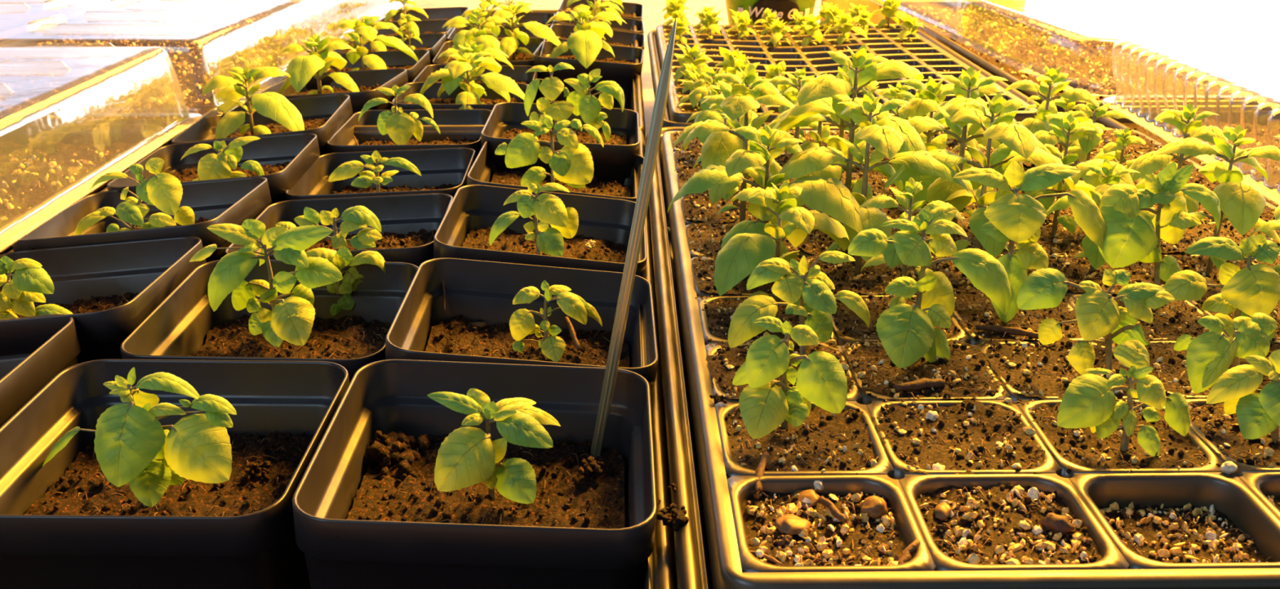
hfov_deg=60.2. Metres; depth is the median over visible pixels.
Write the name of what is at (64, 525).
square pot
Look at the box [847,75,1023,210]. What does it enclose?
basil plant
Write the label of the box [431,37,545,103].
square pot
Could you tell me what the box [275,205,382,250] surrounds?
basil plant
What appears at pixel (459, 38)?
basil plant
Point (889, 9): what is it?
seedling
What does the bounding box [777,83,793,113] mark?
seedling
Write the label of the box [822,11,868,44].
seedling
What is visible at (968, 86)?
basil plant
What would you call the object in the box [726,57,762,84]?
seedling
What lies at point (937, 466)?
bead
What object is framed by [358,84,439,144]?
basil plant
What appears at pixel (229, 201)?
square pot
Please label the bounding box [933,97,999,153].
basil plant
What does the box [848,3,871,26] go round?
seedling
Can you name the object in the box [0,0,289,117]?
dome
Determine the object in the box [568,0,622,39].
basil plant
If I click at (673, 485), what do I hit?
clod
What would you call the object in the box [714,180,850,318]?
basil plant
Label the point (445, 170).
square pot
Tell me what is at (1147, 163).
basil plant
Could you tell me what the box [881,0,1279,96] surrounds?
dome
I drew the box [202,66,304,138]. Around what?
basil plant
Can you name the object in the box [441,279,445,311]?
twig
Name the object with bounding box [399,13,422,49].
basil plant
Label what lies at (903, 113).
basil plant
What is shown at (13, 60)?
dome
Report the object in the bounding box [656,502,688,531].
clod
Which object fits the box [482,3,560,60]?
basil plant
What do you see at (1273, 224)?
basil plant
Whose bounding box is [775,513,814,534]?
chip
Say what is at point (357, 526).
square pot
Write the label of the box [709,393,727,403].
clod
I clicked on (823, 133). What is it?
basil plant
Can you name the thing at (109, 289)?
square pot
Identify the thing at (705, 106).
basil plant
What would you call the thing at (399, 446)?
clod
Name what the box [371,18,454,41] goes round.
square pot
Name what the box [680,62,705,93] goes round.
seedling
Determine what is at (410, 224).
square pot
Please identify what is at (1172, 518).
tray
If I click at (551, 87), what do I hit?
basil plant
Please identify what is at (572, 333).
twig
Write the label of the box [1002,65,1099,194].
basil plant
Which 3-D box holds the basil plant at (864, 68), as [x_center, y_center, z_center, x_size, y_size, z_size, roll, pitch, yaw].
[0.085,-0.058,0.449,0.058,0.085,0.066,3,22,9]
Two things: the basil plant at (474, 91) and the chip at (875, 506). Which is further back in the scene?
the basil plant at (474, 91)
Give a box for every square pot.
[0,235,206,363]
[0,313,81,426]
[0,359,349,588]
[9,177,271,262]
[106,133,319,205]
[120,259,418,382]
[171,93,352,155]
[224,193,453,266]
[255,68,408,115]
[284,147,475,200]
[292,359,657,588]
[305,49,430,89]
[326,108,491,157]
[333,32,446,64]
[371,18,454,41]
[374,6,469,22]
[385,257,657,388]
[391,81,528,110]
[412,64,537,103]
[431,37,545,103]
[433,184,647,276]
[447,24,545,40]
[465,11,555,27]
[466,140,644,202]
[480,102,639,185]
[532,40,644,109]
[545,23,644,55]
[552,11,644,34]
[558,0,643,20]
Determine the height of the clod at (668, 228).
0.005 m
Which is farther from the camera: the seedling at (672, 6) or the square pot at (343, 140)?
the seedling at (672, 6)
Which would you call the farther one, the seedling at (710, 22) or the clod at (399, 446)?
the seedling at (710, 22)
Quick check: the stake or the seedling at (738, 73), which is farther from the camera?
the seedling at (738, 73)
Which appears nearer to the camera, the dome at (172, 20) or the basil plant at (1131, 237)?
the basil plant at (1131, 237)
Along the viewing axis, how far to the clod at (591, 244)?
0.52 m
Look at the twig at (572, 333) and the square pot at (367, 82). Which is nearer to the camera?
the twig at (572, 333)
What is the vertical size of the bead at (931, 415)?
0.003 m
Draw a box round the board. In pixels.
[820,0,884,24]
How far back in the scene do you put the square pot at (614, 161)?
0.67 m
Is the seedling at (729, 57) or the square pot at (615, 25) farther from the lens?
the square pot at (615, 25)
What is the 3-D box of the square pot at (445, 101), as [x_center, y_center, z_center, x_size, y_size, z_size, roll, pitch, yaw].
[-0.124,-0.110,0.790,0.090,0.074,0.090,-2,22,-4]
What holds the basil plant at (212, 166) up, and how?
in the square pot at (283, 159)
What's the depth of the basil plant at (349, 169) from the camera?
0.59 m
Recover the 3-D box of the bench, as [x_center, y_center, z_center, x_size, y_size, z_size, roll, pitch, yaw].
[-0.016,-0.200,1.133,2.600,0.030,2.950,0,22,-1]
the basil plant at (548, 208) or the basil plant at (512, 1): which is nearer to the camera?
the basil plant at (548, 208)
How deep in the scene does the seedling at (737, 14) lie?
0.99 m
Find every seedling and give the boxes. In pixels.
[661,8,688,27]
[662,0,688,26]
[666,17,692,43]
[674,42,715,80]
[676,66,719,111]
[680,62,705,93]
[693,5,715,29]
[696,8,723,39]
[698,17,715,34]
[715,46,750,84]
[725,9,755,39]
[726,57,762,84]
[728,8,750,33]
[728,70,758,112]
[754,8,776,29]
[760,12,778,35]
[763,60,792,90]
[766,18,793,46]
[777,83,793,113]
[785,10,799,28]
[792,13,807,35]
[798,13,822,46]
[816,2,838,29]
[818,1,844,33]
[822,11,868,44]
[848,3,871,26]
[852,9,875,33]
[868,0,907,28]
[895,11,924,42]
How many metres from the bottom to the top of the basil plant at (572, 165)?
0.047 m
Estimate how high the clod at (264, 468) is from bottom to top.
0.006 m
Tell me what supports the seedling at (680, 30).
on the tray at (921, 54)
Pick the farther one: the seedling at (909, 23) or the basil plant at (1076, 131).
the seedling at (909, 23)
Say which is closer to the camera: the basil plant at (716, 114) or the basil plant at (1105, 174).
the basil plant at (1105, 174)
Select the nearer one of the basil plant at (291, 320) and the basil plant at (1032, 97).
the basil plant at (291, 320)
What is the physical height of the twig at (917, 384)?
0.003 m
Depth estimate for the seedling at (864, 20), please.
0.99 m
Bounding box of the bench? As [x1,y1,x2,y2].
[0,0,821,588]
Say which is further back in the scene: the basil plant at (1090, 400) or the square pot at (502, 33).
the square pot at (502, 33)
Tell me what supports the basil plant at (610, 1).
in the square pot at (629, 8)
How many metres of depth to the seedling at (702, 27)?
0.99 m
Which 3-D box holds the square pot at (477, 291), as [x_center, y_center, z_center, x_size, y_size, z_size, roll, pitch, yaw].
[-0.040,0.037,0.409,0.091,0.079,0.090,-1,22,-1]
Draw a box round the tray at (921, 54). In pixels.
[655,23,1037,122]
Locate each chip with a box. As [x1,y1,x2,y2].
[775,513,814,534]
[790,488,819,508]
[861,495,888,519]
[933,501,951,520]
[1039,512,1075,534]
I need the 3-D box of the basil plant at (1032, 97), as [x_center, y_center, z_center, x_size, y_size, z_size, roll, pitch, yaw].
[0.223,-0.099,0.614,0.018,0.032,0.016,6,23,15]
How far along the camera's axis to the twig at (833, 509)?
0.28 m
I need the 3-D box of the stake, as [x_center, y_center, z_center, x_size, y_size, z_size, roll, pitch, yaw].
[-0.004,-0.004,0.331,0.036,0.152,0.004,-16,27,-34]
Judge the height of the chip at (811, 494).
0.003 m
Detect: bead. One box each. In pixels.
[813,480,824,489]
[925,410,938,420]
[931,462,945,470]
[1220,461,1237,474]
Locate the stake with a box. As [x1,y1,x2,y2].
[589,17,675,457]
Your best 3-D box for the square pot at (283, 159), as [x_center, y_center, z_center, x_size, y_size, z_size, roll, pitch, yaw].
[-0.226,-0.041,0.605,0.090,0.076,0.090,-1,22,-2]
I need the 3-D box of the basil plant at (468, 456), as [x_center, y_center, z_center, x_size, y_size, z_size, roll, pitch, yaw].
[-0.040,0.045,0.313,0.039,0.036,0.021,-9,24,-22]
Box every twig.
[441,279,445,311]
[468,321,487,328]
[564,315,581,351]
[749,550,784,565]
[753,450,769,497]
[818,495,847,523]
[893,377,945,391]
[897,538,919,564]
[975,324,1057,342]
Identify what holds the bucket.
on the bench
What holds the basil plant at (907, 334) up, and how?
in the tray at (1172, 518)
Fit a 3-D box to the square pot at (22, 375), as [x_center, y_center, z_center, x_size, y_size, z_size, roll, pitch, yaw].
[-0.237,0.058,0.357,0.090,0.079,0.090,-1,22,-2]
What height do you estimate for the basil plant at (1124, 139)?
0.039 m
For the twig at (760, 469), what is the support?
on the tray at (1172, 518)
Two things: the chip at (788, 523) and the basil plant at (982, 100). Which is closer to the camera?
the chip at (788, 523)
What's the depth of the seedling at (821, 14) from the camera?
1.02 m
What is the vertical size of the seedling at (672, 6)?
0.038 m
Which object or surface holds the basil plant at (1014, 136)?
on the tray at (1172, 518)
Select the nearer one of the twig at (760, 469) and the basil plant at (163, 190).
the twig at (760, 469)
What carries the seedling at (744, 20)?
on the tray at (921, 54)
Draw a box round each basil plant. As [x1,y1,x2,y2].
[0,255,72,319]
[42,367,236,506]
[73,157,195,235]
[180,136,264,181]
[189,218,342,346]
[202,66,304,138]
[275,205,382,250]
[277,33,359,94]
[305,246,386,315]
[313,15,417,71]
[328,150,421,191]
[343,15,403,51]
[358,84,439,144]
[383,0,428,34]
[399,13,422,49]
[419,51,524,109]
[426,387,560,503]
[436,40,510,102]
[441,7,513,82]
[444,14,502,62]
[461,0,519,38]
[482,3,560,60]
[488,182,578,256]
[491,0,532,24]
[494,114,604,187]
[509,280,602,361]
[524,62,574,141]
[545,8,626,68]
[563,68,624,143]
[566,0,622,25]
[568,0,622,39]
[605,0,623,11]
[667,124,866,262]
[672,93,760,147]
[680,63,802,223]
[684,67,732,124]
[684,80,749,151]
[693,74,794,208]
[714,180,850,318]
[727,250,870,359]
[732,315,847,439]
[764,66,823,154]
[770,70,815,137]
[772,65,858,186]
[772,90,969,275]
[776,71,857,151]
[778,44,927,225]
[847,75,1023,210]
[848,203,1011,368]
[851,80,904,104]
[858,177,963,306]
[875,66,1052,240]
[879,81,929,116]
[884,92,1075,258]
[892,91,980,172]
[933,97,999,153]
[934,83,987,133]
[952,160,1106,322]
[989,98,1047,174]
[993,113,1134,237]
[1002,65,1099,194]
[1016,267,1174,374]
[1024,92,1057,119]
[1045,157,1155,271]
[1048,96,1093,162]
[1057,339,1191,456]
[1062,100,1131,162]
[1093,127,1153,181]
[1097,161,1220,285]
[1128,102,1268,222]
[1152,124,1279,275]
[1162,233,1279,340]
[1173,312,1277,393]
[1206,349,1279,442]
[1250,204,1279,275]
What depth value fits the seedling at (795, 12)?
1.02 m
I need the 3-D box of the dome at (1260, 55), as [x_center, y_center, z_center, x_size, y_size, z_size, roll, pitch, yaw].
[0.447,-0.055,0.486,0.305,0.045,0.512,0,22,1]
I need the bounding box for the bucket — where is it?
[725,0,815,25]
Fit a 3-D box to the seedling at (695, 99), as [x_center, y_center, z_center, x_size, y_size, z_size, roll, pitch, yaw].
[0.039,-0.127,0.702,0.027,0.033,0.022,-11,24,-25]
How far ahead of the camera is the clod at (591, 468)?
0.33 m
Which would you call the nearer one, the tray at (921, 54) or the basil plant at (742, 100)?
the basil plant at (742, 100)
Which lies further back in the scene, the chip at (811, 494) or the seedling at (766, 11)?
the seedling at (766, 11)
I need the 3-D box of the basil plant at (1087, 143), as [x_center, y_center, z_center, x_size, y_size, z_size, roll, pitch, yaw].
[0.220,-0.073,0.540,0.035,0.043,0.024,-13,25,-29]
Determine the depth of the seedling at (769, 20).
0.99 m
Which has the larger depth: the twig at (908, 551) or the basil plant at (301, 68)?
the basil plant at (301, 68)
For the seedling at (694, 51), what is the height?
0.036 m
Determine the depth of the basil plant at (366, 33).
0.86 m
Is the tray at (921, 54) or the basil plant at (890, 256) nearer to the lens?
the basil plant at (890, 256)
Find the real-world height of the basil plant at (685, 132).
0.049 m
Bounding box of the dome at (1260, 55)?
[1102,35,1279,178]
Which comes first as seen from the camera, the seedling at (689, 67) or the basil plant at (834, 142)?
the basil plant at (834, 142)
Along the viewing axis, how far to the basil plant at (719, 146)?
0.47 m
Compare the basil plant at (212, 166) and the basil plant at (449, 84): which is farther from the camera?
the basil plant at (449, 84)
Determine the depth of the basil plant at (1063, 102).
0.57 m
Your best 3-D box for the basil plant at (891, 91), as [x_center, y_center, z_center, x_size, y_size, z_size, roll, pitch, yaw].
[0.135,-0.089,0.578,0.035,0.044,0.024,11,25,26]
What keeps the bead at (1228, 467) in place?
on the tray at (1172, 518)
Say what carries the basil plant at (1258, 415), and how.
on the tray at (1172, 518)
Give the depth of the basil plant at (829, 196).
0.40 m
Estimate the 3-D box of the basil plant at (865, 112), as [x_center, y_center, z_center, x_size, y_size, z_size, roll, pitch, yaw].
[0.084,-0.038,0.412,0.051,0.075,0.058,-19,29,-39]
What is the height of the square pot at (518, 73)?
0.073 m
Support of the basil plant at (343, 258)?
in the square pot at (184, 325)
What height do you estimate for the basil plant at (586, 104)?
0.049 m
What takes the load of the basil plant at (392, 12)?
in the square pot at (428, 26)
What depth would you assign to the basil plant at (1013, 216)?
0.37 m
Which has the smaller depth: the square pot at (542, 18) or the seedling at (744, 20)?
the seedling at (744, 20)
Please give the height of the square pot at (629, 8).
0.079 m
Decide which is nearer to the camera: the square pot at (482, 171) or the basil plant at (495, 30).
the square pot at (482, 171)
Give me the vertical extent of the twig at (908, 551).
0.004 m
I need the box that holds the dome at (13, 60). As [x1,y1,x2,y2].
[0,42,203,237]
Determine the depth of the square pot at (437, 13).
1.18 m
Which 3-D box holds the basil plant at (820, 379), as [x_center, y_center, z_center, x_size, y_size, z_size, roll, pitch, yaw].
[0.042,0.025,0.308,0.031,0.036,0.019,-2,22,-5]
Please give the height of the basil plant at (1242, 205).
0.062 m
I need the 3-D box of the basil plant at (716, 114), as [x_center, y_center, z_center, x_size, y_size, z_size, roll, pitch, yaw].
[0.043,-0.088,0.575,0.043,0.045,0.042,-8,23,-19]
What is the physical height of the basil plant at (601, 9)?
0.065 m
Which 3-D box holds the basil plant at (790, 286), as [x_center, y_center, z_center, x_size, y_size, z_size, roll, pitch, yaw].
[0.051,0.006,0.348,0.046,0.041,0.014,0,22,-1]
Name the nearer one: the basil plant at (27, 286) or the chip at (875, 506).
the chip at (875, 506)
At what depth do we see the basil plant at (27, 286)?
0.43 m
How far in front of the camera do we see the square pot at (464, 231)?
0.53 m
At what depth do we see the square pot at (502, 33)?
1.08 m
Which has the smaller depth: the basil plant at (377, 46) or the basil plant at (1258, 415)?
the basil plant at (1258, 415)
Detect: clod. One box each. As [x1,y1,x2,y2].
[244,460,271,479]
[364,429,435,475]
[576,455,607,479]
[583,240,595,248]
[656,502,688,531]
[662,225,670,234]
[667,483,676,491]
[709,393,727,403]
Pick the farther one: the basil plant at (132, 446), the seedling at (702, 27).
the seedling at (702, 27)
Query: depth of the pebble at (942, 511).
0.28 m
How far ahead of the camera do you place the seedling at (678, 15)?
0.99 m
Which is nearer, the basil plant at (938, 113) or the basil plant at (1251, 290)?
the basil plant at (1251, 290)
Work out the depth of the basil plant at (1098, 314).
0.33 m
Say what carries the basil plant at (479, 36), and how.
in the square pot at (518, 73)
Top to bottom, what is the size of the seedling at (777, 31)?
0.028 m
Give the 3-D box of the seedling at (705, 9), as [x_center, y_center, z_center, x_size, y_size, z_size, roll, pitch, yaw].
[0.060,-0.252,1.018,0.021,0.026,0.018,-12,25,-27]
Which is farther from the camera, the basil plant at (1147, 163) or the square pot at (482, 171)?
the square pot at (482, 171)
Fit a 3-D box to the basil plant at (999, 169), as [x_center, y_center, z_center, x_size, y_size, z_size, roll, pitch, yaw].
[0.177,-0.073,0.537,0.029,0.044,0.035,-11,24,-24]
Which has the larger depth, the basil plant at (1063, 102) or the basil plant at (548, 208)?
the basil plant at (1063, 102)
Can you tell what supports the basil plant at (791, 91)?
in the tray at (1172, 518)
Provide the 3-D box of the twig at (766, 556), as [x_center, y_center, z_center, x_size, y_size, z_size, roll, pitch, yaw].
[0.030,0.062,0.261,0.010,0.001,0.002,14,26,32]
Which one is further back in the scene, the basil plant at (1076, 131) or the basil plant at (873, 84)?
the basil plant at (873, 84)
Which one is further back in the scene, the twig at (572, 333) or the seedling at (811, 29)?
the seedling at (811, 29)
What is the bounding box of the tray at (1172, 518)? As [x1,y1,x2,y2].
[660,128,1279,588]
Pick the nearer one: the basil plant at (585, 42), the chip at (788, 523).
the chip at (788, 523)
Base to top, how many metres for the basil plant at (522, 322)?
0.030 m
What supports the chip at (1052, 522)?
on the tray at (1172, 518)
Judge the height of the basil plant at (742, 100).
0.077 m
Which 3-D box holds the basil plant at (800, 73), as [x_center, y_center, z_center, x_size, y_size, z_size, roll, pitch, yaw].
[0.086,-0.093,0.578,0.041,0.051,0.036,-13,26,-30]
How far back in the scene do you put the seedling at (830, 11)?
0.99 m

